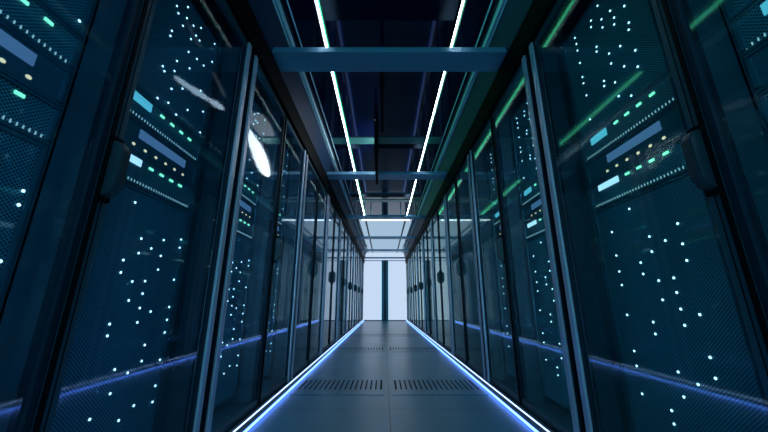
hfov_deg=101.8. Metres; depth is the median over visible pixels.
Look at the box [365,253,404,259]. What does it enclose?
wall
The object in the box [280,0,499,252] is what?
ceiling
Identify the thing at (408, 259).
tall cabinet
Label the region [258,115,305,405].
tall cabinet
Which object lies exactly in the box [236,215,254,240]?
server
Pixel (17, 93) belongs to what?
light
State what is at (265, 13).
trim
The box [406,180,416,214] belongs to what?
recessed light
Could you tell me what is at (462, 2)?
recessed light
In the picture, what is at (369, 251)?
ceiling panel
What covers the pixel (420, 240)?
tall cabinet
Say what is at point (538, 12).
trim
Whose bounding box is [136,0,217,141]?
panel
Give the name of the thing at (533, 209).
server
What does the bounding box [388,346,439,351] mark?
floor vent
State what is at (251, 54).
post
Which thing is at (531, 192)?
server
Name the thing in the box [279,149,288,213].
panel
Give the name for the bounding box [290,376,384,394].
floor vent
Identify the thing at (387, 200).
trim
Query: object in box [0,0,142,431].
tall cabinet
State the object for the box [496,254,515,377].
panel
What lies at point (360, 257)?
tall cabinet
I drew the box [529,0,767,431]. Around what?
tall cabinet
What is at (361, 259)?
tall cabinet
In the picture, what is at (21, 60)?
server
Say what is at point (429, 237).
tall cabinet
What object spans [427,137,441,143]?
trim
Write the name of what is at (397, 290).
door
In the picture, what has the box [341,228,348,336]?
tall cabinet
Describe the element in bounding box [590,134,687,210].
server
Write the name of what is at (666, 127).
server
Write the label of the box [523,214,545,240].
server
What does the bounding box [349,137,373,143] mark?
trim
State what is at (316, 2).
recessed light
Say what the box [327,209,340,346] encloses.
tall cabinet
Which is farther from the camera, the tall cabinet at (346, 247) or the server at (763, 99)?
the tall cabinet at (346, 247)
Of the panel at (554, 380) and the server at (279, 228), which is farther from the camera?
the server at (279, 228)
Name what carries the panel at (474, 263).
in the tall cabinet at (474, 362)
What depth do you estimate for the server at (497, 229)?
2.64 m
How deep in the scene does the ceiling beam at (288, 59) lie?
2.08 m
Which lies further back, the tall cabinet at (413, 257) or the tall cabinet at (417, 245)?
the tall cabinet at (413, 257)
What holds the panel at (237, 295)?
in the tall cabinet at (222, 418)
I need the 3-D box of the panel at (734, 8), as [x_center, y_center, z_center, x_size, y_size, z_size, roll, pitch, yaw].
[1.258,-0.886,0.704,0.604,0.582,0.490,0,-15,0]
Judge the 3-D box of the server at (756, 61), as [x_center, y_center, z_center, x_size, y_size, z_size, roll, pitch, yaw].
[1.257,-0.435,0.579,0.606,0.113,0.490,0,-15,0]
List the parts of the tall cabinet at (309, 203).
edge trim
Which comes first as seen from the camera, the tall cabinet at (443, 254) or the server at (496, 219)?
the server at (496, 219)
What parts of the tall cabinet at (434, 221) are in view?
edge trim, door handle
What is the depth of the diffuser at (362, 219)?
6.23 m
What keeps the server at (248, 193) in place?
in the tall cabinet at (222, 418)
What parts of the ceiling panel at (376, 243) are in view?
glass, glass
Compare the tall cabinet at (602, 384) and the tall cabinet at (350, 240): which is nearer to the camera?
the tall cabinet at (602, 384)
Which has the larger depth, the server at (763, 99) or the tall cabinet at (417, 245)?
the tall cabinet at (417, 245)
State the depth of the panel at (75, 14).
0.89 m
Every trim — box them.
[226,0,364,263]
[248,0,365,256]
[332,137,346,143]
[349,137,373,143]
[362,199,385,201]
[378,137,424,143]
[382,260,387,320]
[386,199,409,201]
[404,0,532,258]
[405,0,556,263]
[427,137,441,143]
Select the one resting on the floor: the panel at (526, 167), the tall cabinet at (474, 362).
the tall cabinet at (474, 362)
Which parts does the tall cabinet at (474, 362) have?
edge trim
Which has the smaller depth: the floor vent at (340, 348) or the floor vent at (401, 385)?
the floor vent at (401, 385)
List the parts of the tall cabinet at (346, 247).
edge trim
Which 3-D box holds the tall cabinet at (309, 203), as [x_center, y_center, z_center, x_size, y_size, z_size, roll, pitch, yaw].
[-1.167,0.383,3.063,0.856,2.190,0.598,0,-15,0]
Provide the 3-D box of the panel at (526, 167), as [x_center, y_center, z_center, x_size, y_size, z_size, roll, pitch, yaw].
[1.258,-0.516,2.044,0.604,0.582,0.490,0,-15,0]
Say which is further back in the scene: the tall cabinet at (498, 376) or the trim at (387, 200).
the trim at (387, 200)
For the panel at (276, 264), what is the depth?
2.47 m
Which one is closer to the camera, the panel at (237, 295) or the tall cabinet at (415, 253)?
the panel at (237, 295)
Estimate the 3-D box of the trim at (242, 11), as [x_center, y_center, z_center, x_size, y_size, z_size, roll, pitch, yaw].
[-0.755,0.069,5.769,0.060,0.166,12.240,0,-15,0]
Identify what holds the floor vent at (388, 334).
in the floor
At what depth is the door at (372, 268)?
11.41 m
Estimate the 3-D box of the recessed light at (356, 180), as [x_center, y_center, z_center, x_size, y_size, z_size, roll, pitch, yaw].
[-0.414,-0.254,5.785,0.024,0.036,2.352,0,-15,0]
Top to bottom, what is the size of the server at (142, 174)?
0.113 m
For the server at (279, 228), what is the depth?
2.66 m
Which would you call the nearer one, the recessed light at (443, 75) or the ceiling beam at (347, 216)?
the recessed light at (443, 75)
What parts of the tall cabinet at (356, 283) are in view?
glass pane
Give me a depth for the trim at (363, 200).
5.70 m
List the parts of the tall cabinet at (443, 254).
edge trim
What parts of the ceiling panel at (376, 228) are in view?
glass, glass, glass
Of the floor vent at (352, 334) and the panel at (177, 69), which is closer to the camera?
the panel at (177, 69)
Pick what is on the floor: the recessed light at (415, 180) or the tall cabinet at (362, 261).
the tall cabinet at (362, 261)
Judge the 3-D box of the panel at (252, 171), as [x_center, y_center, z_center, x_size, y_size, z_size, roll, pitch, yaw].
[-1.188,-0.516,2.044,0.604,0.582,0.490,0,-15,0]
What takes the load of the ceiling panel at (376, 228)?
attached to the ceiling
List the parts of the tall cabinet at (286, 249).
door handle, edge trim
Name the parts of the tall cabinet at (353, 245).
glass pane, edge trim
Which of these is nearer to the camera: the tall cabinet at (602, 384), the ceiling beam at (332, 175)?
the tall cabinet at (602, 384)
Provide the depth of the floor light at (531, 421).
2.14 m
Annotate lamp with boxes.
[361,209,410,220]
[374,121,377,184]
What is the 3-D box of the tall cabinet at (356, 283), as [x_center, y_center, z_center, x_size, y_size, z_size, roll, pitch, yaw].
[-1.151,1.881,8.501,0.888,2.190,0.598,0,-15,0]
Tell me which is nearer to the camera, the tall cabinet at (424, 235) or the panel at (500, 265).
the panel at (500, 265)
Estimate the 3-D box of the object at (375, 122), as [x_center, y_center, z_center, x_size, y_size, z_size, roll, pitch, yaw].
[-0.086,-0.689,3.540,0.024,0.390,0.820,0,-15,0]
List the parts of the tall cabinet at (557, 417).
edge trim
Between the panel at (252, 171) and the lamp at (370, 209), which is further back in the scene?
the lamp at (370, 209)
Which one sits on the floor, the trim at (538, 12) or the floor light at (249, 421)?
the floor light at (249, 421)
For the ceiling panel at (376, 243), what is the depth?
9.90 m
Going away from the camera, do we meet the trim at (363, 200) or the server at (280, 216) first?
the server at (280, 216)
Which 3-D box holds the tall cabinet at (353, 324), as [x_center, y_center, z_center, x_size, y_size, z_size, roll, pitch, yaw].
[-1.167,1.722,7.922,0.856,2.190,0.598,0,-15,0]
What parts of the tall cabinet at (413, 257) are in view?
edge trim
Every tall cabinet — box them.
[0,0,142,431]
[30,0,251,431]
[201,55,285,431]
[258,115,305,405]
[289,154,318,380]
[304,178,328,364]
[321,197,334,353]
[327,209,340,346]
[337,220,344,340]
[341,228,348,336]
[346,235,351,332]
[349,242,354,330]
[352,246,355,327]
[354,249,357,325]
[357,253,359,323]
[358,257,361,322]
[360,259,361,321]
[361,261,363,320]
[406,261,408,320]
[408,259,409,320]
[409,257,411,322]
[410,254,413,323]
[412,251,415,325]
[414,247,418,327]
[416,242,421,330]
[419,237,425,333]
[422,228,432,336]
[427,220,435,340]
[431,210,445,346]
[437,197,452,353]
[444,178,470,364]
[455,154,487,380]
[469,115,521,405]
[492,55,583,431]
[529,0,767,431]
[668,0,767,319]
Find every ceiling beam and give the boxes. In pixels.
[272,47,506,71]
[327,171,446,179]
[346,215,425,218]
[355,236,415,238]
[361,249,408,250]
[364,257,405,258]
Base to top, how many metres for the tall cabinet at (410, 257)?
2.190 m
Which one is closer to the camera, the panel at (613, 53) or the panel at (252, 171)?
the panel at (613, 53)
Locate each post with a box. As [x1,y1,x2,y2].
[199,54,251,431]
[528,54,585,431]
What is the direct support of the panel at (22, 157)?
in the tall cabinet at (33, 295)
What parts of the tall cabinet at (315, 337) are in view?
door handle, edge trim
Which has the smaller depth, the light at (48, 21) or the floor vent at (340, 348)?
the light at (48, 21)
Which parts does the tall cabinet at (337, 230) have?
door handle, edge trim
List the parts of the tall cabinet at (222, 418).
edge trim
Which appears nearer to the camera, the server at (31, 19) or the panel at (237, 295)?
the server at (31, 19)
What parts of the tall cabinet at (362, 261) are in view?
glass pane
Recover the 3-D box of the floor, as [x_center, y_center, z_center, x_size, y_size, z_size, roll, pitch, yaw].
[0.035,2.142,5.229,3.500,0.050,12.420,0,-15,0]
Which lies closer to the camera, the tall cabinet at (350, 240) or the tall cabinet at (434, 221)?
the tall cabinet at (434, 221)
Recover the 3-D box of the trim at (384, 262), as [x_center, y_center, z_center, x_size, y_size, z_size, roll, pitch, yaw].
[0.035,2.701,11.418,0.240,2.160,0.110,0,-15,0]
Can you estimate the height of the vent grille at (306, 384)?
0.001 m
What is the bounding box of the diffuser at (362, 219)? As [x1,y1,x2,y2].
[362,219,409,220]
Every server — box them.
[0,0,81,70]
[0,20,70,106]
[0,72,59,144]
[123,115,196,186]
[125,149,192,210]
[129,86,200,163]
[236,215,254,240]
[239,197,256,223]
[241,179,257,207]
[277,224,281,239]
[278,211,283,226]
[492,209,499,226]
[494,223,500,239]
[520,178,539,207]
[522,196,542,223]
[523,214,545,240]
[581,73,676,163]
[585,102,685,186]
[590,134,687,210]
[731,0,767,55]
[744,40,767,92]
[757,89,767,123]
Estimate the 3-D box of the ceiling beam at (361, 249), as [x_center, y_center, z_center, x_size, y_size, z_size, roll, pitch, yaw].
[0.035,1.083,9.857,1.519,0.040,0.180,0,-15,0]
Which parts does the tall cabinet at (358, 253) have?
glass pane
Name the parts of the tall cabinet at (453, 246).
edge trim, door handle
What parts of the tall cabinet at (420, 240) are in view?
glass pane, edge trim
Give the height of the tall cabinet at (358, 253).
2.190 m
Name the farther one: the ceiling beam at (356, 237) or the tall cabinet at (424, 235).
the ceiling beam at (356, 237)
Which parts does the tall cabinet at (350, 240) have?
edge trim, glass pane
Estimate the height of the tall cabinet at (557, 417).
2.190 m
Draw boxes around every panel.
[0,124,47,297]
[38,0,93,36]
[51,182,188,431]
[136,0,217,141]
[214,234,252,407]
[243,99,266,191]
[263,258,279,377]
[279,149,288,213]
[359,219,411,235]
[365,239,404,248]
[369,251,400,251]
[468,180,471,230]
[474,263,481,358]
[487,147,498,213]
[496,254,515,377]
[511,96,537,191]
[525,233,570,409]
[563,0,667,141]
[594,172,767,431]
[722,0,756,20]
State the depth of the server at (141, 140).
1.23 m
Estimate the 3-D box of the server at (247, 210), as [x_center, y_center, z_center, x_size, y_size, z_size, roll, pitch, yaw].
[-1.187,-0.065,1.919,0.606,0.113,0.490,0,-15,0]
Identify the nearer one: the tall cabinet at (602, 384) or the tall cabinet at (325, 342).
the tall cabinet at (602, 384)
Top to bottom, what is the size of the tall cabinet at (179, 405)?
2.190 m
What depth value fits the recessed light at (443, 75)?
3.06 m
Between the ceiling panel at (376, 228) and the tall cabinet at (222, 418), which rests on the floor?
the tall cabinet at (222, 418)
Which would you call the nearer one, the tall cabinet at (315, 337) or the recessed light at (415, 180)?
the tall cabinet at (315, 337)
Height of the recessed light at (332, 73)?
0.036 m
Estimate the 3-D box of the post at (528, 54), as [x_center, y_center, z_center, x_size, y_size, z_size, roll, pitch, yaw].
[0.855,0.037,1.509,0.040,2.030,0.058,0,-15,0]
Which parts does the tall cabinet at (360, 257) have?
glass pane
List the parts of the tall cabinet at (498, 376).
edge trim, door handle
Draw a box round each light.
[14,90,25,97]
[44,17,53,25]
[228,319,363,431]
[314,0,328,46]
[331,72,355,170]
[356,180,364,214]
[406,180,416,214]
[406,319,553,431]
[417,72,445,170]
[449,0,465,46]
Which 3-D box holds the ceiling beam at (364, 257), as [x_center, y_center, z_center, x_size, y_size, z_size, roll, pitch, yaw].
[0.035,1.548,11.544,1.519,0.040,0.180,0,-15,0]
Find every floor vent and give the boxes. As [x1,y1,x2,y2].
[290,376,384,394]
[333,346,383,351]
[350,333,383,335]
[387,333,421,335]
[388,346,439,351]
[391,376,487,394]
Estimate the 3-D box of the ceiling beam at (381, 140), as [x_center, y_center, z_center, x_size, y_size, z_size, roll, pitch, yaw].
[0.200,-0.869,3.600,0.530,0.011,0.140,0,-15,0]
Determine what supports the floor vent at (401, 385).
in the floor
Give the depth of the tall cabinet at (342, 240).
5.45 m
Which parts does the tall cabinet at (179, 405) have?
door handle, edge trim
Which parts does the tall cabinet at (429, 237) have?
glass pane, edge trim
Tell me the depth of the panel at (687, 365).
1.03 m
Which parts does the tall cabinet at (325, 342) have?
edge trim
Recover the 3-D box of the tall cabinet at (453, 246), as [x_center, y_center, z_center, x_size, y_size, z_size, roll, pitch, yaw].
[1.221,0.542,3.642,0.888,2.190,0.598,0,-15,0]
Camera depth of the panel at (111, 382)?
1.08 m
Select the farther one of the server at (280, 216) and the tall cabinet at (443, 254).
the tall cabinet at (443, 254)
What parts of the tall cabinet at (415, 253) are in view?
glass pane, edge trim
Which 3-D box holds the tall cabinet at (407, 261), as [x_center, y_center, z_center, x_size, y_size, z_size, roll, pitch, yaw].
[1.221,2.551,10.930,0.888,2.190,0.598,0,-15,0]
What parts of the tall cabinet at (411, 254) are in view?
glass pane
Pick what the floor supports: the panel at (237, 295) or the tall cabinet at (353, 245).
the tall cabinet at (353, 245)
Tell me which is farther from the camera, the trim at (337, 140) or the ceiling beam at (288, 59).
the trim at (337, 140)
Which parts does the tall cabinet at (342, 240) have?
edge trim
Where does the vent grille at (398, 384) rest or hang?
on the floor vent at (401, 385)
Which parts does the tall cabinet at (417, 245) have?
edge trim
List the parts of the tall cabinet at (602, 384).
edge trim, door handle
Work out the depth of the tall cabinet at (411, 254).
9.07 m
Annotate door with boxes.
[363,260,381,320]
[388,260,406,320]
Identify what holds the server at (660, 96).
in the tall cabinet at (602, 384)
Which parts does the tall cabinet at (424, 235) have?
edge trim, glass pane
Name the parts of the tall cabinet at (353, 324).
glass pane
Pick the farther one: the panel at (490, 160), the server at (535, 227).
the panel at (490, 160)
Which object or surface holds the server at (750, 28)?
in the tall cabinet at (736, 122)
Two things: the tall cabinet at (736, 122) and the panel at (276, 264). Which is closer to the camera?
the tall cabinet at (736, 122)
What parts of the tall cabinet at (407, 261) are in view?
glass pane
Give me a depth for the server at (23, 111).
0.78 m
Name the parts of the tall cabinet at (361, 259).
glass pane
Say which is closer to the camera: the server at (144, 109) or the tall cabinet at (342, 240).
the server at (144, 109)
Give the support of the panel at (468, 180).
in the tall cabinet at (474, 362)
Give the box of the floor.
[247,321,533,431]

